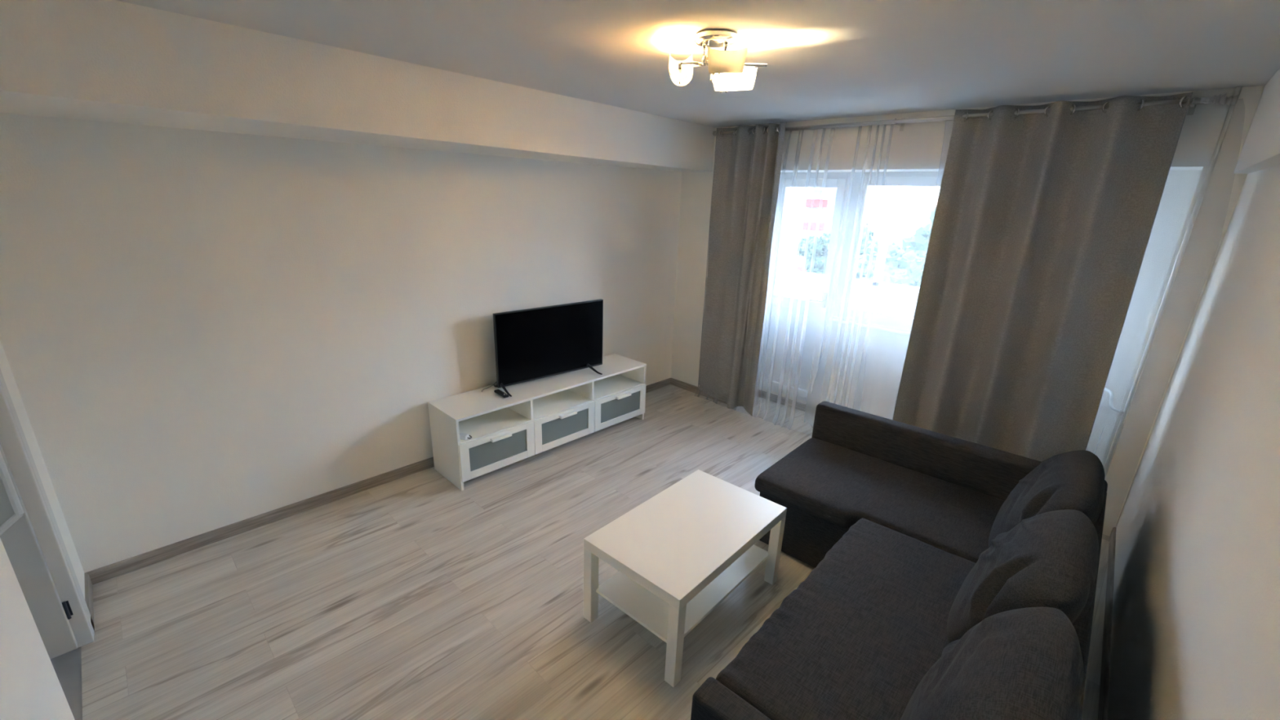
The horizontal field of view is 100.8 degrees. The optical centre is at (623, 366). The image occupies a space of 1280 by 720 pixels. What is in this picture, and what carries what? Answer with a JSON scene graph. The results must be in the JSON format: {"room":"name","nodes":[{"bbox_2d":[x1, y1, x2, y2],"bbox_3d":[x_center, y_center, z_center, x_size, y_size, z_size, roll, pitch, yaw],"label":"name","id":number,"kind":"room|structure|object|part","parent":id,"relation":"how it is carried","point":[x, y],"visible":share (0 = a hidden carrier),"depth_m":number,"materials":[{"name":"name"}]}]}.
{"room":"living room","nodes":[
{"label":"living room","id":0,"kind":"room"},
{"bbox_2d":[0,339,84,719],"bbox_3d":[-1.398,0.386,0.980,0.135,2.510,4.200,-16,25,-42],"label":"wall","id":1,"kind":"structure","parent":0,"point":[31,689],"depth_m":1.48,"materials":[{"name":"white paint"}]},
{"bbox_2d":[0,368,94,659],"bbox_3d":[-2.380,0.391,1.529,0.804,2.110,0.970,-16,25,-42],"label":"door","id":2,"kind":"structure","parent":1,"relation":"in","point":[30,535],"depth_m":2.14,"materials":[{"name":"white paint"}]},
{"bbox_3d":[-2.600,0.145,1.664,0.734,1.264,0.024,-16,25,-42],"label":"panel moulding","id":3,"kind":"part","parent":2,"relation":"part of","materials":[{"name":"white paint"}]},
{"bbox_2d":[84,573,94,630],"bbox_3d":[-2.562,1.125,2.538,0.014,0.072,0.430,-16,25,-42],"label":"baseboard","id":4,"kind":"structure","parent":1,"relation":"attached to","point":[88,584],"depth_m":2.55,"materials":[{"name":"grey wood"}]},
{"bbox_2d":[0,112,681,573],"bbox_3d":[-1.008,-0.607,4.001,5.270,2.510,0.200,-16,25,-42],"label":"wall","id":5,"kind":"structure","parent":0,"point":[202,331],"depth_m":2.95,"materials":[{"name":"white paint"}]},
{"bbox_2d":[85,377,671,584],"bbox_3d":[-1.103,0.616,4.180,4.505,0.072,0.014,-16,25,-42],"label":"baseboard","id":6,"kind":"structure","parent":5,"relation":"attached to","point":[100,575],"depth_m":3.15,"materials":[{"name":"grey wood"}]},
{"bbox_2d":[50,384,1109,719],"bbox_3d":[-0.324,1.232,2.658,6.500,0.100,4.450,-16,25,-42],"label":"floor","id":7,"kind":"structure","parent":0,"point":[416,596],"depth_m":2.59,"materials":[{"name":"laminate"}]},
{"bbox_2d":[427,353,646,490],"bbox_3d":[-0.580,0.369,4.237,1.800,0.530,0.448,-16,25,-42],"label":"tv stand","id":8,"kind":"object","parent":7,"relation":"on","point":[541,415],"visible":1,"depth_m":3.94,"materials":[{"name":"white wood"}]},
{"bbox_3d":[-1.230,0.554,3.660,0.018,0.512,0.404,-16,25,-42],"label":"panel","id":9,"kind":"part","parent":8,"relation":"part of","materials":[{"name":"white wood"}]},
{"bbox_2d":[459,432,471,439],"bbox_3d":[-1.100,0.465,3.592,0.151,0.030,0.076,7,19,16],"label":"power adapter","id":10,"kind":"object","parent":8,"relation":"on","point":[462,436],"visible":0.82,"depth_m":3.56,"materials":[{"name":"white plastic"}]},
{"bbox_3d":[-0.981,0.555,3.828,0.590,0.275,0.308,-16,25,-42],"label":"drawer","id":11,"kind":"part","parent":8,"relation":"part of","materials":[{"name":"white wood"}]},
{"bbox_3d":[-0.881,0.584,3.730,0.470,0.187,0.008,-16,25,-42],"label":"glass panel","id":12,"kind":"part","parent":8,"relation":"part of","materials":[{"name":"grey glass"}]},
{"bbox_2d":[493,389,508,397],"bbox_3d":[-0.891,0.196,3.857,0.042,0.022,0.155,-14,24,-39],"label":"remote control","id":13,"kind":"object","parent":8,"relation":"on","point":[499,392],"visible":1,"depth_m":3.84,"materials":[{"name":"black plastic"}]},
{"bbox_3d":[-0.854,0.493,3.688,0.156,0.022,0.032,-16,25,-42],"label":"handle","id":14,"kind":"part","parent":8,"relation":"part of","materials":[{"name":"white paint"}]},
{"bbox_3d":[-0.587,0.122,4.170,1.800,0.018,0.410,-16,25,-42],"label":"panel","id":15,"kind":"part","parent":8,"relation":"part of","materials":[{"name":"white wood"}]},
{"bbox_2d":[493,298,603,396],"bbox_3d":[-0.535,-0.177,4.118,0.970,0.583,0.273,-13,23,-38],"label":"television","id":16,"kind":"object","parent":8,"relation":"on","point":[533,344],"visible":1,"depth_m":4.09,"materials":[{"name":"black plastic"}]},
{"bbox_2d":[458,374,643,444],"bbox_3d":[-0.593,0.290,4.228,1.760,0.015,0.392,-16,25,-42],"label":"shelf","id":17,"kind":"object","parent":8,"relation":"attached to","point":[482,428],"depth_m":4.07,"materials":[{"name":"white wood"}]},
{"bbox_3d":[-0.556,0.434,4.225,0.590,0.275,0.308,-16,25,-42],"label":"drawer","id":18,"kind":"part","parent":8,"relation":"part of","materials":[{"name":"white wood"}]},
{"bbox_3d":[-0.457,0.463,4.128,0.470,0.187,0.008,-16,25,-42],"label":"glass panel","id":19,"kind":"part","parent":8,"relation":"part of","materials":[{"name":"grey glass"}]},
{"bbox_3d":[-0.429,0.372,4.085,0.156,0.022,0.032,-16,25,-42],"label":"handle","id":20,"kind":"part","parent":8,"relation":"part of","materials":[{"name":"white paint"}]},
{"bbox_3d":[-0.129,0.312,4.626,0.600,0.275,0.308,-16,25,-42],"label":"drawer","id":21,"kind":"part","parent":8,"relation":"part of","materials":[{"name":"white wood"}]},
{"bbox_3d":[-0.029,0.341,4.528,0.480,0.187,0.008,-16,25,-42],"label":"glass panel","id":22,"kind":"part","parent":8,"relation":"part of","materials":[{"name":"grey glass"}]},
{"bbox_3d":[-0.001,0.249,4.486,0.156,0.022,0.032,-16,25,-42],"label":"handle","id":23,"kind":"part","parent":8,"relation":"part of","materials":[{"name":"white paint"}]},
{"bbox_3d":[0.040,0.191,4.850,0.018,0.512,0.404,-16,25,-42],"label":"panel","id":24,"kind":"part","parent":8,"relation":"part of","materials":[{"name":"white wood"}]},
{"bbox_2d":[583,469,786,687],"bbox_3d":[0.319,0.967,2.630,0.550,0.450,0.900,18,24,40],"label":"coffee table","id":25,"kind":"object","parent":7,"relation":"on","point":[677,554],"visible":1,"depth_m":2.46,"materials":[{"name":"white paint"}]},
{"bbox_3d":[-0.154,1.024,2.501,0.050,0.400,0.050,18,24,40],"label":"leg","id":26,"kind":"part","parent":25,"relation":"part of","materials":[{"name":"white paint"}]},
{"bbox_3d":[0.211,1.140,2.180,0.050,0.400,0.050,18,24,40],"label":"leg","id":27,"kind":"part","parent":25,"relation":"part of","materials":[{"name":"white paint"}]},
{"bbox_2d":[595,544,768,643],"bbox_3d":[0.317,1.024,2.649,0.470,0.016,0.830,18,24,40],"label":"shelf","id":28,"kind":"object","parent":25,"relation":"attached to","point":[647,609],"depth_m":2.47,"materials":[{"name":"white paint"}]},
{"bbox_3d":[0.791,0.957,2.775,0.050,0.400,0.050,18,24,40],"label":"leg","id":29,"kind":"part","parent":25,"relation":"part of","materials":[{"name":"white paint"}]},
{"bbox_2d":[690,400,1107,719],"bbox_3d":[1.097,0.947,2.412,1.465,0.663,2.267,18,24,40],"label":"sofa","id":30,"kind":"object","parent":7,"relation":"on","point":[891,518],"visible":0.77,"depth_m":2.30,"materials":[{"name":"black fabric"}]},
{"bbox_3d":[0.570,1.336,1.502,0.890,0.434,0.109,18,24,40],"label":"arm","id":31,"kind":"part","parent":30,"relation":"part of"},
{"bbox_2d":[715,518,975,719],"bbox_3d":[1.033,1.044,1.984,0.805,0.165,1.313,18,24,40],"label":"seat cushion","id":32,"kind":"object","parent":30,"relation":"on","point":[856,638],"depth_m":1.93,"materials":[{"name":"grey fabric"}]},
{"bbox_2d":[754,437,1004,563],"bbox_3d":[1.490,0.740,2.868,1.352,0.116,0.756,18,24,40],"label":"cushion","id":33,"kind":"object","parent":30,"relation":"on","point":[837,483],"depth_m":2.86,"materials":[{"name":"grey fabric"}]},
{"bbox_3d":[1.829,0.707,3.159,1.465,0.644,0.120,18,24,40],"label":"window arm","id":34,"kind":"part","parent":30,"relation":"part of"},
{"bbox_2d":[900,606,1084,719],"bbox_3d":[0.973,0.924,1.435,0.349,0.415,0.730,18,24,40],"label":"cushion","id":35,"kind":"object","parent":30,"relation":"on","point":[1021,664],"visible":1,"depth_m":1.36,"materials":[{"name":"grey fabric"}]},
{"bbox_2d":[946,509,1098,643],"bbox_3d":[1.456,0.766,1.931,0.353,0.425,0.700,18,24,40],"label":"cushion","id":36,"kind":"object","parent":30,"relation":"on","point":[1048,559],"visible":0.77,"depth_m":1.78,"materials":[{"name":"grey fabric"}]},
{"bbox_2d":[988,450,1105,547],"bbox_3d":[1.929,0.618,2.413,0.337,0.425,0.710,17,24,38],"label":"cushion","id":37,"kind":"object","parent":30,"relation":"on","point":[1074,480],"visible":0.56,"depth_m":2.27,"materials":[{"name":"grey fabric"}]},
{"bbox_3d":[1.549,1.109,1.937,0.120,0.638,2.140,18,24,40],"label":"backrest","id":38,"kind":"part","parent":30,"relation":"part of","materials":[{"name":"grey fabric"}]},
{"bbox_2d":[116,0,1279,127],"bbox_3d":[-0.096,-1.236,1.789,6.670,0.120,4.350,-16,25,-42],"label":"ceiling","id":39,"kind":"structure","parent":0,"point":[824,59],"depth_m":2.02,"materials":[{"name":"white paint"}]},
{"bbox_2d":[0,0,715,172],"bbox_3d":[-0.742,-1.446,3.146,4.530,0.366,0.938,-16,25,-42],"label":"beam","id":40,"kind":"structure","parent":39,"relation":"attached to","point":[102,60],"depth_m":2.17,"materials":[{"name":"white paint"}]},
{"bbox_2d":[668,28,767,93],"bbox_3d":[0.349,-1.133,1.977,0.360,0.172,0.266,4,19,8],"label":"ceiling lamp","id":41,"kind":"object","parent":39,"relation":"attached to","point":[730,70],"visible":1,"depth_m":1.94,"materials":[{"name":"white glass"}]},
{"bbox_3d":[0.221,-1.144,2.046,0.086,0.088,0.136,4,19,8],"label":"lamp shade","id":42,"kind":"part","parent":41,"relation":"part of","materials":[{"name":"white glass"}]},
{"bbox_3d":[0.255,-1.126,1.992,0.103,0.031,0.051,2,18,1],"label":"arm","id":43,"kind":"part","parent":41,"relation":"part of","materials":[{"name":"silver metal"}]},
{"bbox_3d":[0.296,-1.152,1.956,0.011,0.065,0.011,-16,25,-42],"label":"stem","id":44,"kind":"part","parent":41,"relation":"part of","materials":[{"name":"silver metal"}]},
{"bbox_3d":[0.326,-1.097,1.909,0.084,0.031,0.046,-16,25,-42],"label":"arm","id":45,"kind":"part","parent":41,"relation":"part of","materials":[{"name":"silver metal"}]},
{"bbox_3d":[0.350,-1.117,2.034,0.057,0.037,0.099,9,20,21],"label":"arm","id":46,"kind":"part","parent":41,"relation":"part of","materials":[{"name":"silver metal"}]},
{"bbox_3d":[0.335,-1.193,1.932,0.156,0.030,0.156,-16,25,-42],"label":"ceiling plate","id":47,"kind":"part","parent":41,"relation":"part of","materials":[{"name":"silver metal"}]},
{"bbox_3d":[0.366,-1.087,1.886,0.141,0.074,0.072,4,19,8],"label":"lamp shade","id":48,"kind":"part","parent":41,"relation":"part of","materials":[{"name":"white glass"}]},
{"bbox_3d":[0.428,-1.116,2.053,0.161,0.082,0.080,8,19,19],"label":"lamp shade","id":49,"kind":"part","parent":41,"relation":"part of","materials":[{"name":"white glass"}]},
{"bbox_2d":[1232,68,1279,173],"bbox_3d":[1.579,-0.633,0.916,0.333,0.395,4.539,18,25,41],"label":"beam","id":50,"kind":"structure","parent":39,"relation":"attached to","point":[1260,150],"depth_m":2.13,"materials":[{"name":"white paint"}]},
{"bbox_2d":[777,273,918,317],"bbox_3d":[3.045,-0.161,5.249,0.210,1.110,5.200,-16,25,-42],"label":"wall","id":51,"kind":"structure","parent":0,"point":[878,299],"depth_m":5.54,"materials":[{"name":"grey paint"}]},
{"bbox_2d":[778,186,919,292],"bbox_3d":[3.030,-1.403,4.863,0.060,1.490,5.100,-16,25,-42],"label":"window","id":52,"kind":"structure","parent":51,"relation":"in","point":[892,190],"depth_m":5.37,"materials":[{"name":"white plastic"}]},
{"bbox_2d":[671,85,1264,536],"bbox_3d":[2.066,-0.604,4.223,0.580,2.510,3.800,-16,25,-42],"label":"wall","id":53,"kind":"structure","parent":0,"point":[864,367],"depth_m":3.42,"materials":[{"name":"white paint"}]},
{"bbox_2d":[670,377,727,404],"bbox_3d":[0.763,0.247,5.432,0.014,0.072,0.760,-16,25,-42],"label":"baseboard","id":54,"kind":"structure","parent":53,"relation":"attached to","point":[691,388],"depth_m":5.49,"materials":[{"name":"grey wood"}]},
{"bbox_2d":[755,388,816,414],"bbox_3d":[2.260,0.579,4.546,0.014,0.072,2.687,-16,25,-42],"label":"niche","id":55,"kind":"object","parent":53,"relation":"attached to","point":[786,402],"depth_m":5.18,"materials":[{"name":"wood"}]},
{"bbox_2d":[755,172,854,404],"bbox_3d":[1.597,-0.692,4.867,0.174,2.050,0.715,-16,25,-42],"label":"door","id":56,"kind":"structure","parent":53,"relation":"in","point":[795,335],"depth_m":4.90,"materials":[{"name":"white plastic"}]},
{"bbox_3d":[1.594,-0.176,5.044,0.032,0.760,0.490,-16,25,-42],"label":"panel","id":57,"kind":"part","parent":56,"relation":"part of","materials":[{"name":"clear glass"}]},
{"bbox_3d":[1.717,-0.588,4.690,0.066,0.130,0.130,-16,25,-42],"label":"handle","id":58,"kind":"part","parent":56,"relation":"part of","materials":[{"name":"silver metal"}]},
{"bbox_2d":[828,171,943,335],"bbox_3d":[2.464,-0.792,3.923,0.157,1.225,1.730,-16,25,-42],"label":"window","id":59,"kind":"structure","parent":53,"relation":"in","point":[843,313],"depth_m":4.36,"materials":[{"name":"white plastic"}]},
{"bbox_3d":[2.429,-0.216,4.092,0.095,0.025,1.730,-16,25,-42],"label":"sill","id":60,"kind":"part","parent":59,"relation":"part of","materials":[{"name":"white plastic"}]},
{"bbox_2d":[712,93,1238,135],"bbox_3d":[1.870,-1.634,3.560,0.166,0.080,3.038,-16,25,-42],"label":"curtain rod","id":61,"kind":"object","parent":53,"relation":"attached to","point":[1220,99],"visible":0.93,"depth_m":3.19,"materials":[{"name":"silver metal"}]},
{"bbox_2d":[698,122,786,416],"bbox_3d":[0.970,-0.795,4.654,0.155,2.420,0.709,-15,25,-41],"label":"curtain","id":62,"kind":"object","parent":61,"relation":"hanging from","point":[747,169],"visible":1,"depth_m":4.61,"materials":[{"name":"grey fabric"}]},
{"bbox_3d":[1.874,-1.655,3.592,0.016,0.016,2.925,-16,25,-42],"label":"rod","id":63,"kind":"part","parent":61,"relation":"part of","materials":[{"name":"silver metal"}]},
{"bbox_2d":[892,92,1192,461],"bbox_3d":[2.404,-0.300,3.294,0.175,2.435,1.078,-16,25,-42],"label":"curtain","id":64,"kind":"object","parent":61,"relation":"hanging from","point":[1042,224],"visible":0.86,"depth_m":3.19,"materials":[{"name":"grey fabric"}]},
{"bbox_2d":[1103,86,1242,478],"bbox_3d":[2.951,-0.216,3.123,0.063,2.510,0.368,3,18,6],"label":"pipe","id":65,"kind":"object","parent":53,"relation":"attached to","point":[1237,90],"visible":0.89,"depth_m":2.86,"materials":[{"name":"white metal"}]},
{"bbox_2d":[1107,165,1279,719],"bbox_3d":[1.805,0.326,1.402,0.250,2.510,5.129,17,24,39],"label":"wall","id":66,"kind":"structure","parent":0,"point":[1195,635],"depth_m":1.69,"materials":[{"name":"white paint"}]},
{"bbox_2d":[1097,527,1115,719],"bbox_3d":[1.495,1.512,1.678,0.014,0.072,4.512,17,24,39],"label":"baseboard","id":67,"kind":"structure","parent":66,"relation":"attached to","point":[1106,650],"depth_m":2.46,"materials":[{"name":"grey wood"}]},
{"label":"outside","id":68,"kind":"structure","parent":0,"visible":0},
{"bbox_3d":[81.476,-19.376,112.497,248.000,0.300,280.000,-16,25,-42],"label":"ground","id":69,"kind":"structure","parent":68,"visible":0},
{"bbox_2d":[782,186,836,271],"bbox_3d":[28.844,-24.138,83.514,12.400,24.500,11.300,8,20,20],"label":"apartment block","id":70,"kind":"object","parent":69,"relation":"on","point":[811,209],"visible":0.22,"depth_m":79.20,"materials":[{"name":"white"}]},
{"bbox_2d":[795,231,831,274],"bbox_3d":[19.248,-7.538,53.003,4.759,11.976,4.611,-16,25,-42],"label":"tree","id":71,"kind":"object","parent":69,"relation":"on","point":[815,249],"visible":0.37,"depth_m":50.90,"materials":[{"name":"green plant"}]},
{"bbox_2d":[857,223,878,260],"bbox_3d":[19.898,-5.864,46.363,5.758,13.010,5.117,-16,25,-42],"label":"tree","id":72,"kind":"object","parent":69,"relation":"on","point":[867,235],"visible":0.07,"depth_m":43.07,"materials":[{"name":"green plant"}]},
{"bbox_2d":[855,240,926,287],"bbox_3d":[16.140,-1.399,33.162,5.973,12.673,5.223,4,19,9],"label":"tree","id":73,"kind":"object","parent":69,"relation":"on","point":[901,268],"visible":0.23,"depth_m":31.09,"materials":[{"name":"green plant"}]},
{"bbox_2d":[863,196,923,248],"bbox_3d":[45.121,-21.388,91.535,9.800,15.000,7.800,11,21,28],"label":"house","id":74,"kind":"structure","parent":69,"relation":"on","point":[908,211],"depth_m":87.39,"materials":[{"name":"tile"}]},
{"bbox_2d":[899,200,937,257],"bbox_3d":[44.893,-15.183,71.106,14.033,16.293,14.023,-16,25,-42],"label":"tree","id":75,"kind":"object","parent":69,"relation":"on","point":[918,242],"visible":0.06,"depth_m":71.43,"materials":[{"name":"green plant"}]},
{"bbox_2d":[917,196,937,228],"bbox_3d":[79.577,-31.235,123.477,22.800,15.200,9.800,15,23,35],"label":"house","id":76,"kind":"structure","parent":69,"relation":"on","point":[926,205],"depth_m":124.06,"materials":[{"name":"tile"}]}
]}

